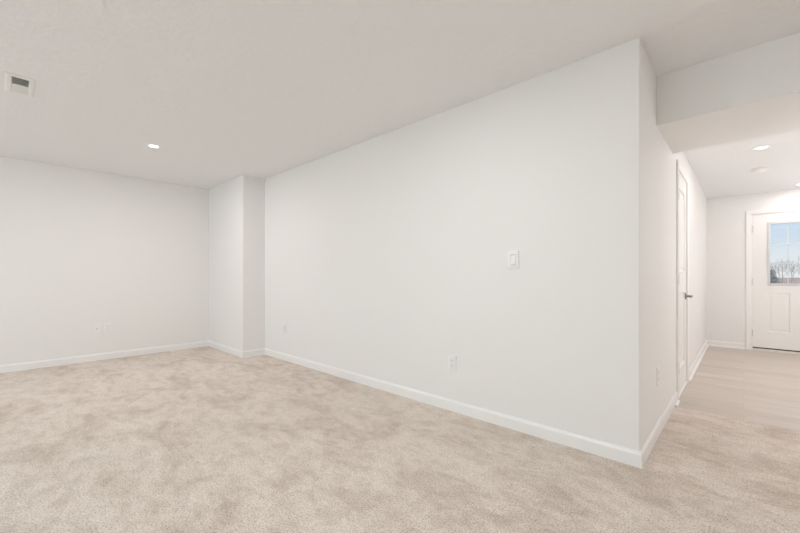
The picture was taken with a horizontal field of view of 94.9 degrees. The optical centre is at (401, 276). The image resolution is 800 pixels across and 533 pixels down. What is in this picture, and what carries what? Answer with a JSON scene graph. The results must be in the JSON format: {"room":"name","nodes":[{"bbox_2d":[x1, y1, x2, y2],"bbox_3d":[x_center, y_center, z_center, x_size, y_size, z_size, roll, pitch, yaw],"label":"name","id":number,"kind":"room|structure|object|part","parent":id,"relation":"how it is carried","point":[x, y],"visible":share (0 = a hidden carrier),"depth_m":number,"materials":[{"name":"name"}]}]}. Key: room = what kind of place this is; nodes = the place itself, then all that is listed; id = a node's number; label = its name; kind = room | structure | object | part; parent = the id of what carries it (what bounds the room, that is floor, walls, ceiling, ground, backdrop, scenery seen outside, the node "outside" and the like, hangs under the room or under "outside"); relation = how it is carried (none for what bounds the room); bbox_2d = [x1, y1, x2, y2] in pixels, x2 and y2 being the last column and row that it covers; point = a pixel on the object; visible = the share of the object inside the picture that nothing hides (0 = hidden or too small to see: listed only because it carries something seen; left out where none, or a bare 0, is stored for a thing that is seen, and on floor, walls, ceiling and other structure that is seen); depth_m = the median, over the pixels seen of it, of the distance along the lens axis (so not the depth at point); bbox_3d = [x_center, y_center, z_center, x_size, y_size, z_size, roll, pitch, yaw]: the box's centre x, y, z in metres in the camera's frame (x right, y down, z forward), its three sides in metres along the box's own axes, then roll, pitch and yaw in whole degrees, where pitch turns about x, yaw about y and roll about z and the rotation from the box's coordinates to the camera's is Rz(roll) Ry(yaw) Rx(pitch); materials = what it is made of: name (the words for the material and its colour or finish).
{"room":"empty living room","nodes":[
{"label":"empty living room","id":0,"kind":"room"},
{"bbox_2d":[0,156,208,364],"bbox_3d":[-4.693,-0.128,4.001,0.120,2.460,5.690,0,0,43],"label":"wall","id":1,"kind":"structure","parent":0,"point":[80,249],"depth_m":4.74,"materials":[{"name":"white paint"}]},
{"bbox_2d":[93,324,100,333],"bbox_3d":[-3.917,0.672,4.734,0.016,0.125,0.080,0,0,43],"label":"cable plate","id":2,"kind":"object","parent":1,"relation":"attached to","point":[96,327],"visible":1,"depth_m":4.73,"materials":[{"name":"white plastic"}]},
{"bbox_2d":[0,340,208,372],"bbox_3d":[-4.749,1.038,3.844,0.013,0.088,5.143,0,0,43],"label":"baseboard","id":3,"kind":"structure","parent":1,"relation":"attached to","point":[134,352],"depth_m":4.72,"materials":[{"name":"white paint"}]},
{"bbox_2d":[104,323,110,332],"bbox_3d":[-3.847,0.668,4.815,0.007,0.125,0.080,0,0,43],"label":"wall outlet","id":4,"kind":"object","parent":1,"relation":"attached to","point":[107,326],"visible":1,"depth_m":4.81,"materials":[{"name":"white plastic"}]},
{"bbox_2d":[209,175,264,350],"bbox_3d":[-2.410,-0.128,5.470,1.216,2.460,0.426,0,0,43],"label":"column","id":5,"kind":"structure","parent":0,"point":[236,205],"depth_m":5.09,"materials":[{"name":"white paint"}]},
{"bbox_2d":[0,346,799,532],"bbox_3d":[0.278,1.132,2.865,8.701,0.100,10.569,0,0,43],"label":"floor","id":6,"kind":"structure","parent":0,"point":[207,439],"depth_m":2.17,"materials":[{"name":"carpet"}]},
{"bbox_2d":[0,0,799,189],"bbox_3d":[-1.055,-1.408,1.435,8.941,0.100,6.900,0,0,43],"label":"ceiling","id":7,"kind":"structure","parent":0,"point":[227,90],"depth_m":2.31,"materials":[{"name":"white paint"}]},
{"bbox_2d":[4,71,35,96],"bbox_3d":[-2.700,-1.354,2.603,0.355,0.008,0.150,0,0,43],"label":"ceiling vent","id":8,"kind":"object","parent":7,"relation":"in","point":[14,83],"visible":1,"depth_m":2.58,"materials":[{"name":"white metal"}]},
{"bbox_2d":[147,144,160,147],"bbox_3d":[-2.569,-1.355,3.818,0.126,0.006,0.126,0,0,43],"label":"recessed light","id":9,"kind":"object","parent":7,"relation":"in","point":[148,145],"visible":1,"depth_m":3.82,"materials":[{"name":"white plastic"}]},
{"bbox_2d":[657,33,799,152],"bbox_3d":[3.107,-1.202,1.742,3.033,0.352,0.773,0,0,43],"label":"beam","id":10,"kind":"structure","parent":7,"relation":"attached to","point":[753,92],"depth_m":2.31,"materials":[{"name":"white paint"}]},
{"bbox_2d":[265,38,643,451],"bbox_3d":[-0.233,-0.128,3.649,4.452,2.460,0.120,0,0,43],"label":"wall","id":11,"kind":"structure","parent":0,"point":[386,255],"depth_m":2.71,"materials":[{"name":"white paint"}]},
{"bbox_2d":[283,323,285,332],"bbox_3d":[-1.509,0.667,4.752,0.080,0.125,0.007,0,0,43],"label":"wall outlet","id":12,"kind":"object","parent":11,"relation":"attached to","point":[284,324],"visible":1,"depth_m":4.75,"materials":[{"name":"white plastic"}]},
{"bbox_2d":[208,341,641,468],"bbox_3d":[-0.822,1.038,3.898,5.681,0.088,0.319,0,0,43],"label":"baseboard","id":13,"kind":"structure","parent":11,"relation":"attached to","point":[624,455],"depth_m":2.80,"materials":[{"name":"white paint"}]},
{"bbox_2d":[448,355,456,371],"bbox_3d":[0.413,0.697,2.959,0.080,0.125,0.007,0,0,43],"label":"wall outlet","id":14,"kind":"object","parent":11,"relation":"attached to","point":[452,360],"visible":1,"depth_m":2.96,"materials":[{"name":"white plastic"}]},
{"bbox_2d":[508,250,518,267],"bbox_3d":[0.793,-0.122,2.600,0.080,0.127,0.014,0,0,43],"label":"light switch","id":15,"kind":"object","parent":11,"relation":"attached to","point":[513,259],"visible":1,"depth_m":2.60,"materials":[{"name":"white plastic"}]},
{"bbox_2d":[644,49,705,442],"bbox_3d":[3.097,-0.128,4.043,0.120,2.460,5.000,0,0,43],"label":"wall","id":16,"kind":"structure","parent":0,"point":[659,160],"depth_m":2.67,"materials":[{"name":"white paint"}]},
{"bbox_2d":[657,366,659,385],"bbox_3d":[1.763,0.682,2.519,0.007,0.125,0.080,0,0,43],"label":"wall outlet","id":17,"kind":"object","parent":16,"relation":"attached to","point":[658,367],"visible":1,"depth_m":2.52,"materials":[{"name":"white plastic"}]},
{"bbox_2d":[640,391,677,467],"bbox_3d":[1.878,1.038,2.638,0.013,0.088,1.546,0,0,43],"label":"baseboard","id":18,"kind":"structure","parent":16,"relation":"attached to","point":[651,440],"depth_m":2.46,"materials":[{"name":"white paint"}]},
{"bbox_2d":[676,159,692,399],"bbox_3d":[2.670,0.034,3.540,0.182,2.112,0.848,0,0,43],"label":"door","id":19,"kind":"structure","parent":16,"relation":"in","point":[682,188],"depth_m":3.56,"materials":[{"name":"white paint"}]},
{"bbox_2d":[689,340,708,381],"bbox_3d":[3.919,1.046,4.827,0.013,0.088,2.732,0,0,43],"label":"baseboard","id":20,"kind":"structure","parent":16,"relation":"attached to","point":[700,353],"depth_m":4.56,"materials":[{"name":"white paint"}]},
{"bbox_2d":[684,130,799,198],"bbox_3d":[4.356,-1.282,3.778,2.323,0.100,3.909,0,0,43],"label":"ceiling","id":21,"kind":"structure","parent":0,"point":[722,170],"depth_m":4.11,"materials":[{"name":"white paint"}]},
{"bbox_2d":[751,167,766,172],"bbox_3d":[4.099,-1.212,4.204,0.132,0.040,0.132,0,0,43],"label":"smoke detector","id":22,"kind":"object","parent":21,"relation":"attached to","point":[762,169],"visible":1,"depth_m":4.17,"materials":[{"name":"white plastic"}]},
{"bbox_2d":[752,145,770,149],"bbox_3d":[3.431,-1.229,3.500,0.126,0.006,0.126,0,0,43],"label":"recessed light","id":23,"kind":"object","parent":21,"relation":"in","point":[762,146],"visible":1,"depth_m":3.49,"materials":[{"name":"white plastic"}]},
{"bbox_2d":[706,189,799,348],"bbox_3d":[5.649,-0.045,5.164,2.323,2.374,0.120,0,0,43],"label":"wall","id":24,"kind":"structure","parent":0,"point":[725,216],"depth_m":5.65,"materials":[{"name":"white paint"}]},
{"bbox_2d":[707,340,744,348],"bbox_3d":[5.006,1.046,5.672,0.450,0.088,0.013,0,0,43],"label":"baseboard","id":25,"kind":"structure","parent":24,"relation":"attached to","point":[711,342],"depth_m":5.66,"materials":[{"name":"white paint"}]},
{"bbox_2d":[746,206,799,354],"bbox_3d":[5.585,0.051,5.178,1.058,2.077,0.186,0,0,43],"label":"door","id":26,"kind":"structure","parent":24,"relation":"in","point":[772,309],"depth_m":5.37,"materials":[{"name":"white paint"}]},
{"bbox_3d":[5.595,1.075,5.190,0.920,0.029,0.155,0,0,43],"label":"sill","id":27,"kind":"part","parent":26,"relation":"part of","materials":[{"name":"white wood"}]},
{"bbox_3d":[5.584,-0.330,5.178,0.600,0.925,0.066,0,0,43],"label":"glass frame","id":28,"kind":"part","parent":26,"relation":"part of","materials":[{"name":"clear glass"}]},
{"label":"outside","id":29,"kind":"structure","parent":0,"visible":0},
{"bbox_2d":[780,278,799,283],"bbox_3d":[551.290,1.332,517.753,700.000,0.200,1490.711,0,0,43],"label":"ground","id":30,"kind":"structure","parent":29,"point":[796,280],"depth_m":117.86,"materials":[{"name":"white snow"}]},
{"bbox_2d":[770,269,780,282],"bbox_3d":[31.163,0.333,31.044,1.557,1.936,1.697,0,0,43],"label":"bush","id":31,"kind":"object","parent":30,"relation":"on","point":[773,277],"visible":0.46,"depth_m":30.68,"materials":[{"name":"grey plant"}]},
{"bbox_2d":[770,260,791,282],"bbox_3d":[74.873,-1.188,72.436,2.328,4.852,3.108,0,0,-24],"label":"bare tree","id":32,"kind":"object","parent":30,"relation":"on","point":[782,260],"visible":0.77,"depth_m":72.25,"materials":[{"name":"grey plant"}]},
{"bbox_2d":[784,261,797,281],"bbox_3d":[83.089,-1.266,78.370,2.642,5.008,1.979,0,0,45],"label":"bare tree","id":33,"kind":"object","parent":30,"relation":"on","point":[793,261],"visible":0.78,"depth_m":78.30,"materials":[{"name":"grey plant"}]}
]}

